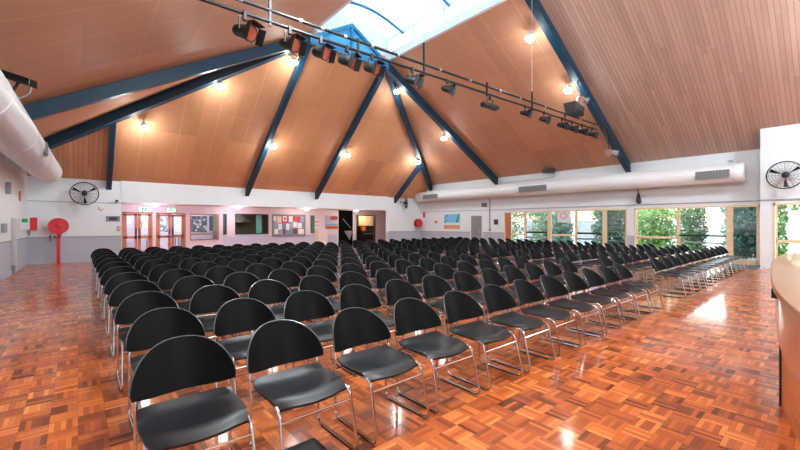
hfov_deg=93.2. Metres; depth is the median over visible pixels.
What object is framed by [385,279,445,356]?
chair
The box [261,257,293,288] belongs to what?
chair
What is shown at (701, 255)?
chair
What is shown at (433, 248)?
chair
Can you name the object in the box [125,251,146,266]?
chair
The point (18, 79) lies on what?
floodlight
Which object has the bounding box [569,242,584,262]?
chair
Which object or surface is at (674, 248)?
chair
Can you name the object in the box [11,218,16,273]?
post
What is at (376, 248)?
chair
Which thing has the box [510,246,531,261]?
chair
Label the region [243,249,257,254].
chair
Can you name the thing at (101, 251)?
chair
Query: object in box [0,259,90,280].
baseboard
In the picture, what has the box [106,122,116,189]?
rafter
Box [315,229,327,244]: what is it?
base cabinet
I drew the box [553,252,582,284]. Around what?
chair
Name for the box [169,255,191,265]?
chair
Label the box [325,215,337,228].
display panel
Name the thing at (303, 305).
chair
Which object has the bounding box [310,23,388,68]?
truss
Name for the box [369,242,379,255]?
chair
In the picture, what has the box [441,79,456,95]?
stage light
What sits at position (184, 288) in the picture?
chair
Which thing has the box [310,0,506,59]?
window
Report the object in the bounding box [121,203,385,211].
ceiling
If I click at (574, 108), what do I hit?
loudspeaker
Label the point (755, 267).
door mat
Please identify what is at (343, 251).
chair
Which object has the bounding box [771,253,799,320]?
countertop
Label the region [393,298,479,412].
chair
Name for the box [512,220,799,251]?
fence
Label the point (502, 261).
chair
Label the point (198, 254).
chair
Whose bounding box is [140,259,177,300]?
chair
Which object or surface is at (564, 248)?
chair
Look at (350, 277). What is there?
chair
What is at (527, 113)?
stage light
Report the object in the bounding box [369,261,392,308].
chair
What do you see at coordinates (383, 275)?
chair
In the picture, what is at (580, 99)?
spotlight
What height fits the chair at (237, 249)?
0.753 m
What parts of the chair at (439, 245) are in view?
backrest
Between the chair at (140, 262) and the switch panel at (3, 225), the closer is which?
the chair at (140, 262)
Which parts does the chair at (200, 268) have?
backrest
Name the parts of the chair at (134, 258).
backrest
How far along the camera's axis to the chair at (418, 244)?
14.69 m
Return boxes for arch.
[350,1,403,33]
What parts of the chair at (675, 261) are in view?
backrest, sled frame, seat, sled frame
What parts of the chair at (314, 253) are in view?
backrest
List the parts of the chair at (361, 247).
backrest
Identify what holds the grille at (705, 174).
attached to the air duct at (733, 172)
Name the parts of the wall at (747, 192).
dado rail, picture rail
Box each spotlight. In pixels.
[577,81,589,103]
[604,128,618,157]
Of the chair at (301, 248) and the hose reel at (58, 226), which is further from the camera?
the hose reel at (58, 226)
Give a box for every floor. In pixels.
[0,244,799,449]
[514,236,799,259]
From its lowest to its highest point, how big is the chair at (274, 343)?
0.754 m
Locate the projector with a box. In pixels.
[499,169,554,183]
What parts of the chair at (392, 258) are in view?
backrest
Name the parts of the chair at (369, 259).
backrest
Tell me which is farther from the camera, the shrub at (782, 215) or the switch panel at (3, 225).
the shrub at (782, 215)
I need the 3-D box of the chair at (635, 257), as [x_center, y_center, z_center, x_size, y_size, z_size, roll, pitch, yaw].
[6.253,1.073,9.714,0.552,0.754,0.700,0,0,-40]
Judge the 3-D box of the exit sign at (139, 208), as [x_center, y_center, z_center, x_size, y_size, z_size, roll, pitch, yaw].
[-11.933,-0.677,17.616,0.408,0.180,0.104,0,0,-40]
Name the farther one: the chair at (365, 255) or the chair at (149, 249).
the chair at (149, 249)
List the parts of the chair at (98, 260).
sled frame, backrest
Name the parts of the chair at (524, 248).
backrest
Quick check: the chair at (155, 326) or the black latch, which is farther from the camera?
the chair at (155, 326)
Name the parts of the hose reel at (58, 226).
post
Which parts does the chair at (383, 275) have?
backrest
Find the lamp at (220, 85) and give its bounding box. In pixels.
[217,81,224,89]
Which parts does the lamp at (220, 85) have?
bulb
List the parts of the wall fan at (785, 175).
motor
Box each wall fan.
[69,182,98,204]
[766,161,799,188]
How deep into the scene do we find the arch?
14.41 m
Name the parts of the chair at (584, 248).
backrest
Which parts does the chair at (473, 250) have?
backrest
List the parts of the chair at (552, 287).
backrest, sled frame, seat, sled frame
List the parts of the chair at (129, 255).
backrest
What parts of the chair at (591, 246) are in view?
backrest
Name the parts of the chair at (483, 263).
backrest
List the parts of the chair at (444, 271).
backrest, seat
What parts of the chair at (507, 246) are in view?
backrest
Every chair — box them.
[90,248,111,276]
[91,250,115,279]
[92,252,117,286]
[94,255,121,292]
[96,258,126,300]
[98,261,133,307]
[100,266,138,321]
[104,272,148,337]
[108,280,162,359]
[114,291,178,391]
[118,247,135,256]
[121,249,140,259]
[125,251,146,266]
[125,307,217,442]
[128,335,255,449]
[129,253,151,271]
[134,256,167,290]
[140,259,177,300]
[144,247,159,253]
[148,263,188,301]
[150,248,166,255]
[155,250,173,258]
[158,269,204,315]
[161,252,181,261]
[169,246,181,251]
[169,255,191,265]
[171,275,225,338]
[175,247,190,253]
[179,258,203,270]
[182,249,198,255]
[189,285,252,337]
[190,261,220,284]
[191,245,204,249]
[191,251,207,258]
[199,246,212,251]
[201,253,220,261]
[204,266,245,314]
[207,248,221,253]
[213,244,223,248]
[213,256,234,265]
[213,298,294,394]
[218,250,233,256]
[221,246,234,249]
[223,272,271,336]
[227,259,251,271]
[230,252,247,259]
[231,247,245,251]
[233,244,243,247]
[242,245,253,248]
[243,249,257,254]
[243,254,263,263]
[245,263,275,305]
[246,319,358,449]
[248,279,305,333]
[253,246,265,251]
[256,251,273,258]
[261,244,272,248]
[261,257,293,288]
[266,248,279,253]
[268,269,315,321]
[272,253,290,262]
[273,246,285,250]
[279,244,290,248]
[280,250,296,257]
[280,261,306,288]
[284,290,356,375]
[286,247,301,253]
[290,256,311,288]
[292,245,304,250]
[296,243,307,248]
[296,252,315,269]
[298,275,339,322]
[302,249,318,263]
[306,246,320,254]
[306,266,339,320]
[310,244,321,250]
[312,259,339,297]
[316,254,339,285]
[319,251,339,266]
[321,248,339,273]
[324,246,339,268]
[325,244,339,254]
[332,307,429,443]
[338,240,347,258]
[339,271,391,328]
[339,284,406,355]
[340,247,363,266]
[340,250,367,278]
[340,253,369,274]
[340,257,375,292]
[340,263,382,309]
[353,241,363,251]
[356,244,366,252]
[358,246,369,270]
[360,249,374,278]
[362,252,377,283]
[365,256,384,295]
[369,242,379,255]
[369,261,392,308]
[374,246,383,258]
[375,268,421,326]
[378,248,402,274]
[383,242,393,251]
[383,251,396,264]
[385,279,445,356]
[387,243,397,252]
[388,254,405,274]
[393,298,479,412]
[395,247,418,274]
[395,259,433,299]
[401,242,417,252]
[401,250,417,265]
[406,265,444,313]
[407,244,418,253]
[409,253,422,266]
[415,242,422,248]
[418,249,431,271]
[419,257,451,298]
[421,243,440,254]
[422,275,477,337]
[427,252,455,269]
[430,245,443,255]
[434,263,474,310]
[435,243,444,254]
[440,256,475,292]
[443,290,522,390]
[444,245,454,268]
[445,251,459,260]
[447,242,457,261]
[453,271,507,327]
[455,247,479,269]
[457,244,474,255]
[457,261,483,306]
[460,254,482,291]
[468,246,480,258]
[477,253,509,286]
[478,259,517,299]
[481,268,532,322]
[482,245,497,264]
[482,284,555,371]
[484,248,501,274]
[493,244,516,266]
[497,247,514,273]
[497,257,533,298]
[503,265,551,317]
[504,244,515,266]
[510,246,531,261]
[513,279,581,356]
[514,255,546,280]
[515,243,536,260]
[516,250,544,280]
[521,246,542,269]
[525,243,540,253]
[525,263,569,307]
[529,249,558,276]
[532,245,555,266]
[540,275,603,345]
[541,248,560,276]
[542,244,553,260]
[543,261,584,302]
[552,247,579,272]
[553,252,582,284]
[559,259,599,302]
[562,246,588,272]
[562,271,621,334]
[565,251,595,282]
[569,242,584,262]
[572,245,597,269]
[576,242,597,261]
[577,250,600,275]
[581,245,597,268]
[581,268,637,326]
[587,249,612,274]
[589,244,612,266]
[596,248,624,265]
[597,243,618,255]
[598,254,634,289]
[598,265,651,319]
[604,243,627,264]
[605,247,633,272]
[609,253,645,283]
[611,242,629,263]
[613,263,663,312]
[614,246,635,271]
[618,242,638,262]
[619,252,653,282]
[622,245,647,270]
[628,250,661,282]
[629,245,652,268]
[636,244,644,260]
[636,249,668,279]
[641,243,664,260]
[644,248,674,277]
[647,243,665,256]
[649,257,692,298]
[651,248,675,272]
[658,247,681,272]
[658,255,699,294]
[664,246,688,269]
[666,254,706,290]
[670,245,696,266]
[674,253,713,287]
[676,245,701,267]
[681,244,702,265]
[681,251,717,284]
[688,250,723,282]
[693,249,728,279]
[700,248,733,277]
[704,247,736,275]
[709,247,740,273]
[714,246,744,271]
[718,245,747,269]
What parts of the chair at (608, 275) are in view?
backrest, sled frame, seat, sled frame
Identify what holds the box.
on the floor at (700, 371)
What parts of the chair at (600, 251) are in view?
backrest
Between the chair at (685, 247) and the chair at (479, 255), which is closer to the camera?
the chair at (479, 255)
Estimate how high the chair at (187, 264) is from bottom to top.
0.753 m
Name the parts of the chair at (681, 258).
backrest, sled frame, seat, sled frame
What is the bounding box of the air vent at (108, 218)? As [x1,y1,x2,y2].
[106,216,119,220]
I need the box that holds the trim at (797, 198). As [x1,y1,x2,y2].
[759,198,799,200]
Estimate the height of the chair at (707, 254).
0.754 m
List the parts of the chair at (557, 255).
backrest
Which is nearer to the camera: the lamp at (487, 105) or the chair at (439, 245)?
the lamp at (487, 105)
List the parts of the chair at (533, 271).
backrest, seat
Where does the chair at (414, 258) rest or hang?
on the floor at (700, 371)
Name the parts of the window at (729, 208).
sash, post, sash, post, sash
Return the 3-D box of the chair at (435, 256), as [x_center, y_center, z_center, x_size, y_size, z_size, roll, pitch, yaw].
[0.997,1.072,9.249,0.552,0.753,0.700,0,0,-41]
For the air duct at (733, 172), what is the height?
0.672 m
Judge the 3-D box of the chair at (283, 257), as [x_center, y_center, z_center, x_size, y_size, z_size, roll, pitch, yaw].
[-2.672,1.072,8.767,0.552,0.753,0.700,0,0,-40]
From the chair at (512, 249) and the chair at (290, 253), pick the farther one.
the chair at (512, 249)
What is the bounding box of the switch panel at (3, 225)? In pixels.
[1,223,6,232]
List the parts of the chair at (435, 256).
backrest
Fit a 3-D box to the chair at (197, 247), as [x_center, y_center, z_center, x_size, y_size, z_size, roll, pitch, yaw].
[-6.440,1.072,12.218,0.552,0.753,0.700,0,0,-39]
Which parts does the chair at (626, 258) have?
backrest, seat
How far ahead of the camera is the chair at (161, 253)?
10.04 m
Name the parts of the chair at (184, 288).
seat, backrest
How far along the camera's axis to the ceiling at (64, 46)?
8.08 m
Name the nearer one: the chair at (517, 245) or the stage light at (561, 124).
the stage light at (561, 124)
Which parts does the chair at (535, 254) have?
backrest, seat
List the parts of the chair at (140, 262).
backrest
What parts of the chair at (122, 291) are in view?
sled frame, backrest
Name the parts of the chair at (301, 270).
backrest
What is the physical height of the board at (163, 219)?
0.944 m
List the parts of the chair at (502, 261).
backrest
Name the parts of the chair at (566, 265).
backrest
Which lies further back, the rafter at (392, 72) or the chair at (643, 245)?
the rafter at (392, 72)
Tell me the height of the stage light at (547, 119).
0.399 m
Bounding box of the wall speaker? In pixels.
[5,182,11,193]
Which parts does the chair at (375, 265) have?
backrest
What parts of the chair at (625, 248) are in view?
backrest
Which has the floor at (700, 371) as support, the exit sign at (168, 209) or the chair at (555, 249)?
the chair at (555, 249)
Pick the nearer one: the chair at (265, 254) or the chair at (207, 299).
the chair at (207, 299)
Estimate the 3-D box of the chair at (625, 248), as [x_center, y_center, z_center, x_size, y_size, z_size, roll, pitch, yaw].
[7.485,1.073,12.097,0.552,0.754,0.700,0,0,-39]
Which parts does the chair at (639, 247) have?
backrest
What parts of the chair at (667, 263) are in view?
backrest, sled frame, seat, sled frame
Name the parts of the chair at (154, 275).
backrest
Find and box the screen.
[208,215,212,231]
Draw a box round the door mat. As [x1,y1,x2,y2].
[721,264,759,269]
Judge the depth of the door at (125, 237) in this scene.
17.48 m
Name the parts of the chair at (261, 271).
backrest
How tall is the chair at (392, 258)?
0.753 m
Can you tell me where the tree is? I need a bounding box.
[786,205,799,210]
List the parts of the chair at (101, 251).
backrest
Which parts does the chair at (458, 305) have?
backrest, sled frame, seat, sled frame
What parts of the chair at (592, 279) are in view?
backrest, sled frame, seat, sled frame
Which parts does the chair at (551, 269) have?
backrest, seat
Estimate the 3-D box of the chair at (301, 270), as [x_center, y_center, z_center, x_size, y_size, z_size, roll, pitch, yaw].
[-1.835,1.072,6.812,0.552,0.753,0.700,0,0,-41]
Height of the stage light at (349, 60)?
0.470 m
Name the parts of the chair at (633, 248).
backrest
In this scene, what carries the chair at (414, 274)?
on the floor at (700, 371)
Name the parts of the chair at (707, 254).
backrest, seat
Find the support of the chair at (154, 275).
on the floor at (700, 371)
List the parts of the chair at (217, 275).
backrest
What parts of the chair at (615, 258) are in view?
backrest, seat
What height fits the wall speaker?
0.320 m
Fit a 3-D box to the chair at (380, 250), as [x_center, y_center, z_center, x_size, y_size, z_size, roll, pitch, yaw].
[-0.320,1.072,10.775,0.552,0.753,0.700,0,0,-41]
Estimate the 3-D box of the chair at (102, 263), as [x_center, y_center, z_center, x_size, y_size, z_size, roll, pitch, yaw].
[-5.704,1.072,7.530,0.552,0.753,0.700,0,0,-40]
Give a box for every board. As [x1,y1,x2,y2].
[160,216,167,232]
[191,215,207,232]
[272,214,305,236]
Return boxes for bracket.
[636,188,640,203]
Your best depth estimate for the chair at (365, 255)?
9.37 m
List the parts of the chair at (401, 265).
backrest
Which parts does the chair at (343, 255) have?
backrest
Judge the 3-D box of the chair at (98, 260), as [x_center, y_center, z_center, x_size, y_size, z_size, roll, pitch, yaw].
[-6.366,1.072,8.296,0.552,0.753,0.700,0,0,-41]
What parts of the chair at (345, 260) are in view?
backrest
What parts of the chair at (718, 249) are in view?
backrest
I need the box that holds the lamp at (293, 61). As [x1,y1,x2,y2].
[290,56,297,65]
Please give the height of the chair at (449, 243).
0.753 m
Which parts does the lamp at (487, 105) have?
glass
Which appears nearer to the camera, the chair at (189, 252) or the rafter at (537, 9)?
the chair at (189, 252)
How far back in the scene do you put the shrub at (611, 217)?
20.47 m
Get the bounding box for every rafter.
[23,35,310,120]
[43,42,309,149]
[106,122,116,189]
[245,44,311,195]
[315,71,386,199]
[386,63,497,184]
[386,69,432,190]
[394,164,421,202]
[525,0,630,171]
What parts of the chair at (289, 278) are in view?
backrest, seat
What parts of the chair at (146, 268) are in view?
backrest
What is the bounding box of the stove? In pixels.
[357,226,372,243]
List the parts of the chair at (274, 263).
backrest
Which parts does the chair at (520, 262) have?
backrest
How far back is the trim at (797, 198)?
12.04 m
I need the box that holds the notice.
[557,211,570,222]
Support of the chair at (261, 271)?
on the floor at (700, 371)
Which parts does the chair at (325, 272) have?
backrest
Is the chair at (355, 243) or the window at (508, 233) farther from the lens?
the window at (508, 233)
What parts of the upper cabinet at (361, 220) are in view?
door, door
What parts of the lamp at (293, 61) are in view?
bulb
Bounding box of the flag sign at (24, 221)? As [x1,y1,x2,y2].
[20,217,29,229]
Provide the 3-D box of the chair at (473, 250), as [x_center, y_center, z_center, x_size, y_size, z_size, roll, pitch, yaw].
[2.477,1.072,11.827,0.552,0.753,0.700,0,0,-41]
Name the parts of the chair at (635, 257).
backrest, seat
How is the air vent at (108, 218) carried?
in the wall at (89, 230)
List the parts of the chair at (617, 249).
backrest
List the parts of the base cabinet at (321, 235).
door, door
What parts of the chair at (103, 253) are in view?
backrest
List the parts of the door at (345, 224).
grey panel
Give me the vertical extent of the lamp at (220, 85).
0.560 m
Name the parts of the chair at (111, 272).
sled frame, backrest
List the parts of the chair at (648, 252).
backrest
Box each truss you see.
[199,0,597,130]
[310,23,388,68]
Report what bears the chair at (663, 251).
on the floor at (700, 371)
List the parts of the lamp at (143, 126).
bulb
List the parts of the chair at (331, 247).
backrest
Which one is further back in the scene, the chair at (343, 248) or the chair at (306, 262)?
the chair at (343, 248)
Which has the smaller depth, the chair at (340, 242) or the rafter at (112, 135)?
the rafter at (112, 135)
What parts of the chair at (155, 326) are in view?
sled frame, seat, backrest, sled frame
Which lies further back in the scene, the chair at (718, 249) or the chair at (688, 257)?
the chair at (718, 249)
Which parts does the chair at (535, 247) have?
backrest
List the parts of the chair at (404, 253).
backrest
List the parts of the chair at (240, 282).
backrest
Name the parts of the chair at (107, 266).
sled frame, backrest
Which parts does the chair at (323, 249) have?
backrest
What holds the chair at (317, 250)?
on the floor at (700, 371)
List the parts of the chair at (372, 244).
backrest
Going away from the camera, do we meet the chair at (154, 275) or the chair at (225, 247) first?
the chair at (154, 275)
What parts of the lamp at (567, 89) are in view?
bulb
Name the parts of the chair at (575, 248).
backrest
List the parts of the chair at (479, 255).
backrest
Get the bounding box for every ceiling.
[0,0,348,137]
[27,31,428,198]
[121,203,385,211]
[390,0,799,184]
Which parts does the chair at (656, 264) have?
backrest, sled frame, seat, sled frame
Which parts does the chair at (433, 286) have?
seat, backrest, sled frame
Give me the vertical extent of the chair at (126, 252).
0.753 m
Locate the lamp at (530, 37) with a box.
[525,31,534,41]
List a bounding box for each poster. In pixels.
[282,215,287,222]
[444,214,459,228]
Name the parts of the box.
lid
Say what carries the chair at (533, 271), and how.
on the floor at (700, 371)
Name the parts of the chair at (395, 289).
sled frame, backrest, seat, sled frame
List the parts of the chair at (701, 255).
backrest, seat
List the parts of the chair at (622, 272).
backrest, sled frame, seat, sled frame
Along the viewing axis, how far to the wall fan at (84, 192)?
14.12 m
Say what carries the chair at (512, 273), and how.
on the floor at (700, 371)
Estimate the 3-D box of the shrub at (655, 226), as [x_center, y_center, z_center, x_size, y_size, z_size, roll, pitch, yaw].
[11.780,0.279,17.803,1.815,2.357,2.067,0,0,-43]
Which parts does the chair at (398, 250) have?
backrest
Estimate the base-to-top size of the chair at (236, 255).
0.753 m
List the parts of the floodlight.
stem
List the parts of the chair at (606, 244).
backrest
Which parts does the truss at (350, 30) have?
infill panel, king post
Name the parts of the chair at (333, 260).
backrest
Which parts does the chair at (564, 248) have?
backrest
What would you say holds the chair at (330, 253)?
on the floor at (700, 371)
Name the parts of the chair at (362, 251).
backrest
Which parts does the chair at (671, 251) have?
backrest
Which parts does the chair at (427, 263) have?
backrest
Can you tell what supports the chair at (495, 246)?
on the floor at (700, 371)
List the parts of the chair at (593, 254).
backrest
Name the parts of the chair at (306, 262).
backrest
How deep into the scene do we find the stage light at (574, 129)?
12.09 m
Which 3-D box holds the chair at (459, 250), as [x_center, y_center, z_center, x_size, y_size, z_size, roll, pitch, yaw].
[1.984,1.072,11.400,0.552,0.753,0.700,0,0,-41]
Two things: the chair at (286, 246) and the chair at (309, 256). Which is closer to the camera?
the chair at (309, 256)
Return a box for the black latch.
[771,288,776,298]
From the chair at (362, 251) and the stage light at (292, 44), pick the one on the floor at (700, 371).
the chair at (362, 251)
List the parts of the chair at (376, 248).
backrest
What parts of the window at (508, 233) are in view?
timber panel, sash, post, sash, rail, post, sash, post, sash, rail, post, sash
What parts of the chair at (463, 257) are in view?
backrest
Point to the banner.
(312, 217)
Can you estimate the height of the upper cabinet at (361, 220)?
0.980 m
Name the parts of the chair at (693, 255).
backrest, sled frame, seat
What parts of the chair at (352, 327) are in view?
sled frame, backrest, seat, sled frame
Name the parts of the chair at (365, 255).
backrest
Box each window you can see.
[190,214,218,239]
[223,214,226,234]
[235,214,268,234]
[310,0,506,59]
[504,208,626,253]
[634,205,759,265]
[773,202,799,259]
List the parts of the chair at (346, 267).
backrest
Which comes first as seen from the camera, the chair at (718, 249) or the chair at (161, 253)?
the chair at (161, 253)
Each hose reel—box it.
[47,218,68,263]
[414,219,422,229]
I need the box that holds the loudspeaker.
[563,101,584,116]
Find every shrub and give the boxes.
[512,213,523,242]
[528,212,566,241]
[552,212,574,247]
[591,210,624,246]
[624,209,675,249]
[673,208,708,251]
[720,208,725,245]
[723,207,755,258]
[778,205,788,255]
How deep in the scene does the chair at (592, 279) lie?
5.72 m
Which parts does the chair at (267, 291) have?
backrest, seat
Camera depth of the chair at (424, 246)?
13.54 m
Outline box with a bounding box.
[284,438,327,449]
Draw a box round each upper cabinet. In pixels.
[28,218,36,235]
[357,216,372,225]
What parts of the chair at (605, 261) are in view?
backrest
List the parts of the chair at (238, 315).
sled frame, seat, backrest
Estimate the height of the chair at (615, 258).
0.754 m
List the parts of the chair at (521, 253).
backrest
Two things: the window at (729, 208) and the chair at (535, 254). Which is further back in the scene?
the window at (729, 208)
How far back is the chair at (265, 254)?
9.79 m
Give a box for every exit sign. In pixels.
[138,207,148,211]
[167,208,175,211]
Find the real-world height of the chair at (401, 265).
0.754 m
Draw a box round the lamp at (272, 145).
[270,141,275,148]
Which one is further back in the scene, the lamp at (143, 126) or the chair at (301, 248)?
the lamp at (143, 126)
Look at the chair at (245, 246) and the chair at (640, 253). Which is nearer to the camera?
the chair at (640, 253)
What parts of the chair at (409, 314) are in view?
sled frame, backrest, seat, sled frame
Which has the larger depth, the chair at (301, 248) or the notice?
the notice
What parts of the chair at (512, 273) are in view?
backrest, seat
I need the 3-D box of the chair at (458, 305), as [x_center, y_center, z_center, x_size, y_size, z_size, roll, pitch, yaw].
[0.749,1.073,3.682,0.552,0.754,0.700,0,0,-40]
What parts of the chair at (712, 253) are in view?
backrest, seat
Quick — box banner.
[311,216,314,232]
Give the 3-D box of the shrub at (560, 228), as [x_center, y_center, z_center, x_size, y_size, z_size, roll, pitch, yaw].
[8.939,0.227,21.151,1.299,2.456,1.492,0,0,-38]
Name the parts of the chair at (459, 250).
backrest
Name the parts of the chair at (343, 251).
backrest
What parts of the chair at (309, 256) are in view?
backrest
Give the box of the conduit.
[489,198,490,230]
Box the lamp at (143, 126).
[139,121,148,130]
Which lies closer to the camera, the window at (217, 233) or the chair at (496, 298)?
the chair at (496, 298)
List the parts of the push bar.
rail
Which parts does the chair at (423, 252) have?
backrest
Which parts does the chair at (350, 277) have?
backrest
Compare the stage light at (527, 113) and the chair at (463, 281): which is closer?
the chair at (463, 281)
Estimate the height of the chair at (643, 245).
0.754 m
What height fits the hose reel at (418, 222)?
0.829 m
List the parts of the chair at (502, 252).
backrest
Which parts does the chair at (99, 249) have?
sled frame, backrest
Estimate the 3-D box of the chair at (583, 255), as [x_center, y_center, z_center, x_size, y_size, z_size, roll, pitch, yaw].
[5.075,1.073,10.036,0.552,0.754,0.700,0,0,-40]
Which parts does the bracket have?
arm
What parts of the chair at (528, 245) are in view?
backrest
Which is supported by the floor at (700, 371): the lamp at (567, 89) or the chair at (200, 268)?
the chair at (200, 268)
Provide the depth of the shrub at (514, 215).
26.22 m
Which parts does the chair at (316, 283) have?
backrest, seat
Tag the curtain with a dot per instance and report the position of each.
(258, 217)
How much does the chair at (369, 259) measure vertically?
0.753 m
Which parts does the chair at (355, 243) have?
backrest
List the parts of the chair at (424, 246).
backrest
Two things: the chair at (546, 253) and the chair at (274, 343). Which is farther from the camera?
the chair at (546, 253)
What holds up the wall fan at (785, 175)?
attached to the wall at (780, 143)
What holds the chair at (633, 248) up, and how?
on the floor at (700, 371)
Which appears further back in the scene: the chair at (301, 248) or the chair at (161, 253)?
the chair at (301, 248)
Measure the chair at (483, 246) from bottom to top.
0.753 m
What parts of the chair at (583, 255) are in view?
backrest, seat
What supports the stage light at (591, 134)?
hanging from the lighting truss at (269, 9)
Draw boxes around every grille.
[45,142,47,156]
[423,194,437,198]
[519,185,546,191]
[695,169,729,179]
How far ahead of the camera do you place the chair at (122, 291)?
4.54 m
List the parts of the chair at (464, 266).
backrest, seat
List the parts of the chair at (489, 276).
backrest, seat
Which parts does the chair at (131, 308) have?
sled frame, seat, backrest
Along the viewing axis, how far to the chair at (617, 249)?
11.96 m
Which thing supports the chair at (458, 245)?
on the floor at (700, 371)
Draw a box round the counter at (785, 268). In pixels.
[771,253,799,443]
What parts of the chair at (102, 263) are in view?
sled frame, backrest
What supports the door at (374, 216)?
in the wall at (230, 238)
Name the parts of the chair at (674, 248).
backrest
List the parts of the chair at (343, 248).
backrest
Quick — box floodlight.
[1,69,36,97]
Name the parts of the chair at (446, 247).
backrest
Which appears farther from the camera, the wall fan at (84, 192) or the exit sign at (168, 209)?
the exit sign at (168, 209)
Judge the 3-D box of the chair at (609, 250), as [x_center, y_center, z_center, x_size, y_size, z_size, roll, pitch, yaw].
[6.507,1.073,11.274,0.552,0.754,0.700,0,0,-40]
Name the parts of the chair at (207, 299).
seat, backrest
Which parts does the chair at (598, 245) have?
backrest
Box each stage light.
[232,10,265,47]
[279,25,307,57]
[312,36,336,64]
[338,45,361,72]
[364,53,386,77]
[404,67,423,88]
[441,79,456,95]
[520,105,532,117]
[539,111,551,124]
[557,117,569,130]
[568,120,578,133]
[578,124,588,136]
[588,127,598,139]
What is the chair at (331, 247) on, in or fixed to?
on the floor at (700, 371)
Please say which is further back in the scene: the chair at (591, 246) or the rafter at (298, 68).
the rafter at (298, 68)
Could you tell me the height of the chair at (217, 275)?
0.753 m
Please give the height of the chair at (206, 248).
0.753 m
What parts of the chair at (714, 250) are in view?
backrest, seat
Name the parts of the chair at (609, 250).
backrest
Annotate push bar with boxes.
[679,235,725,243]
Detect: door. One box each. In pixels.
[122,212,152,251]
[156,213,185,249]
[338,210,352,245]
[356,215,375,241]
[470,215,482,242]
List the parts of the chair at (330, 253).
backrest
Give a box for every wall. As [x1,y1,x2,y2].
[0,152,27,276]
[27,176,420,261]
[121,204,385,249]
[127,213,212,249]
[213,215,266,238]
[421,149,759,254]
[760,124,799,268]
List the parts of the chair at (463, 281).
backrest, seat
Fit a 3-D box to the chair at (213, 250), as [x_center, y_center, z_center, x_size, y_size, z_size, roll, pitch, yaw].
[-5.137,1.072,10.682,0.552,0.753,0.700,0,0,-41]
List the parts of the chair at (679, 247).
backrest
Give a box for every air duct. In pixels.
[0,69,61,182]
[415,162,745,201]
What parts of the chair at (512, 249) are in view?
backrest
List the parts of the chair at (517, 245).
backrest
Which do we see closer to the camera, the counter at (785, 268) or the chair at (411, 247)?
the counter at (785, 268)
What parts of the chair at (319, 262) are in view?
backrest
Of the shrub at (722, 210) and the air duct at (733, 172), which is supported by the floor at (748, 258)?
the shrub at (722, 210)
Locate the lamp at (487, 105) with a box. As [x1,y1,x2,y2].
[480,93,499,110]
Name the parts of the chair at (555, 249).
backrest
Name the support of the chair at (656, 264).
on the floor at (700, 371)
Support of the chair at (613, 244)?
on the floor at (700, 371)
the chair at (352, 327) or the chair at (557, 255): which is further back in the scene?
the chair at (557, 255)
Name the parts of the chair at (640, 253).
backrest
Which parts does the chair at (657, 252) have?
backrest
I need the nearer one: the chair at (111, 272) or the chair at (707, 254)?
the chair at (111, 272)
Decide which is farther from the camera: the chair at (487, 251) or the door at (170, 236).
the door at (170, 236)
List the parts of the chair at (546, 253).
backrest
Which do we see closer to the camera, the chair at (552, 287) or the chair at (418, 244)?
the chair at (552, 287)
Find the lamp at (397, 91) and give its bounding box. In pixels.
[394,86,399,93]
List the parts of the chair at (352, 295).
backrest, seat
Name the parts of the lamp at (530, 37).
bulb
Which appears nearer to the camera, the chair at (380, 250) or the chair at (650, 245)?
the chair at (380, 250)
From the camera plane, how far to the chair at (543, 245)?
13.05 m
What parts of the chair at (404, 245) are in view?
backrest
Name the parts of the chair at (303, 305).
backrest, seat, sled frame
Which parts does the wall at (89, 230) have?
picture rail, dado rail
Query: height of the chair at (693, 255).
0.754 m
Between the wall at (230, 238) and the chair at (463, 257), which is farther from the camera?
the wall at (230, 238)
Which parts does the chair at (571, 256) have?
backrest, seat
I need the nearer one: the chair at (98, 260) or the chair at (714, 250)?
the chair at (98, 260)
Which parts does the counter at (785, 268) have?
panel, panel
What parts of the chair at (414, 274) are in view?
seat, backrest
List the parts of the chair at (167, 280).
backrest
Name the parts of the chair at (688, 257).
backrest, seat, sled frame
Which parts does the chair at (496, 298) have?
backrest, sled frame, seat, sled frame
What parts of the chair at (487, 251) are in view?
backrest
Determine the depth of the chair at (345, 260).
7.88 m
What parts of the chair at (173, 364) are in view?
sled frame, backrest, seat, sled frame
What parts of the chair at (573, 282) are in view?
backrest, sled frame, seat, sled frame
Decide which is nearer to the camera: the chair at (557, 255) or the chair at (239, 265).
the chair at (239, 265)
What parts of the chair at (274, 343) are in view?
sled frame, backrest, seat, sled frame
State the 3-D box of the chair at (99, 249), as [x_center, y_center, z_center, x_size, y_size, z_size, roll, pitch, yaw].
[-8.329,1.072,10.604,0.552,0.753,0.700,0,0,-40]
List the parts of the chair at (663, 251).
backrest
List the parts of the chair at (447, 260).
backrest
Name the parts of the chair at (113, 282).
sled frame, backrest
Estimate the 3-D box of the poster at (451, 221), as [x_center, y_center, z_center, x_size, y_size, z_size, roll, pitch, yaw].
[3.258,-0.158,23.780,0.038,0.932,1.311,0,0,-40]
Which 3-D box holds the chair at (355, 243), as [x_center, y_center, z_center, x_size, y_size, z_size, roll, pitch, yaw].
[-1.549,1.072,15.053,0.552,0.753,0.700,0,0,-41]
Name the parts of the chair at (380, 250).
backrest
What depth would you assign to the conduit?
21.58 m
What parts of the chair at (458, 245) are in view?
backrest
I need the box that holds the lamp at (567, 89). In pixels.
[564,83,571,93]
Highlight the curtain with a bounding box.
[256,215,261,232]
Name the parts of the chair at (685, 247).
backrest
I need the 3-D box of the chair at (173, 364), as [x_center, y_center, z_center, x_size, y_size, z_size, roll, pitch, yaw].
[-1.149,1.073,2.087,0.552,0.754,0.700,0,0,-40]
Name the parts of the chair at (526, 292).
backrest, sled frame, seat, sled frame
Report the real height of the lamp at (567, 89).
0.560 m
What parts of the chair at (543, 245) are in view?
backrest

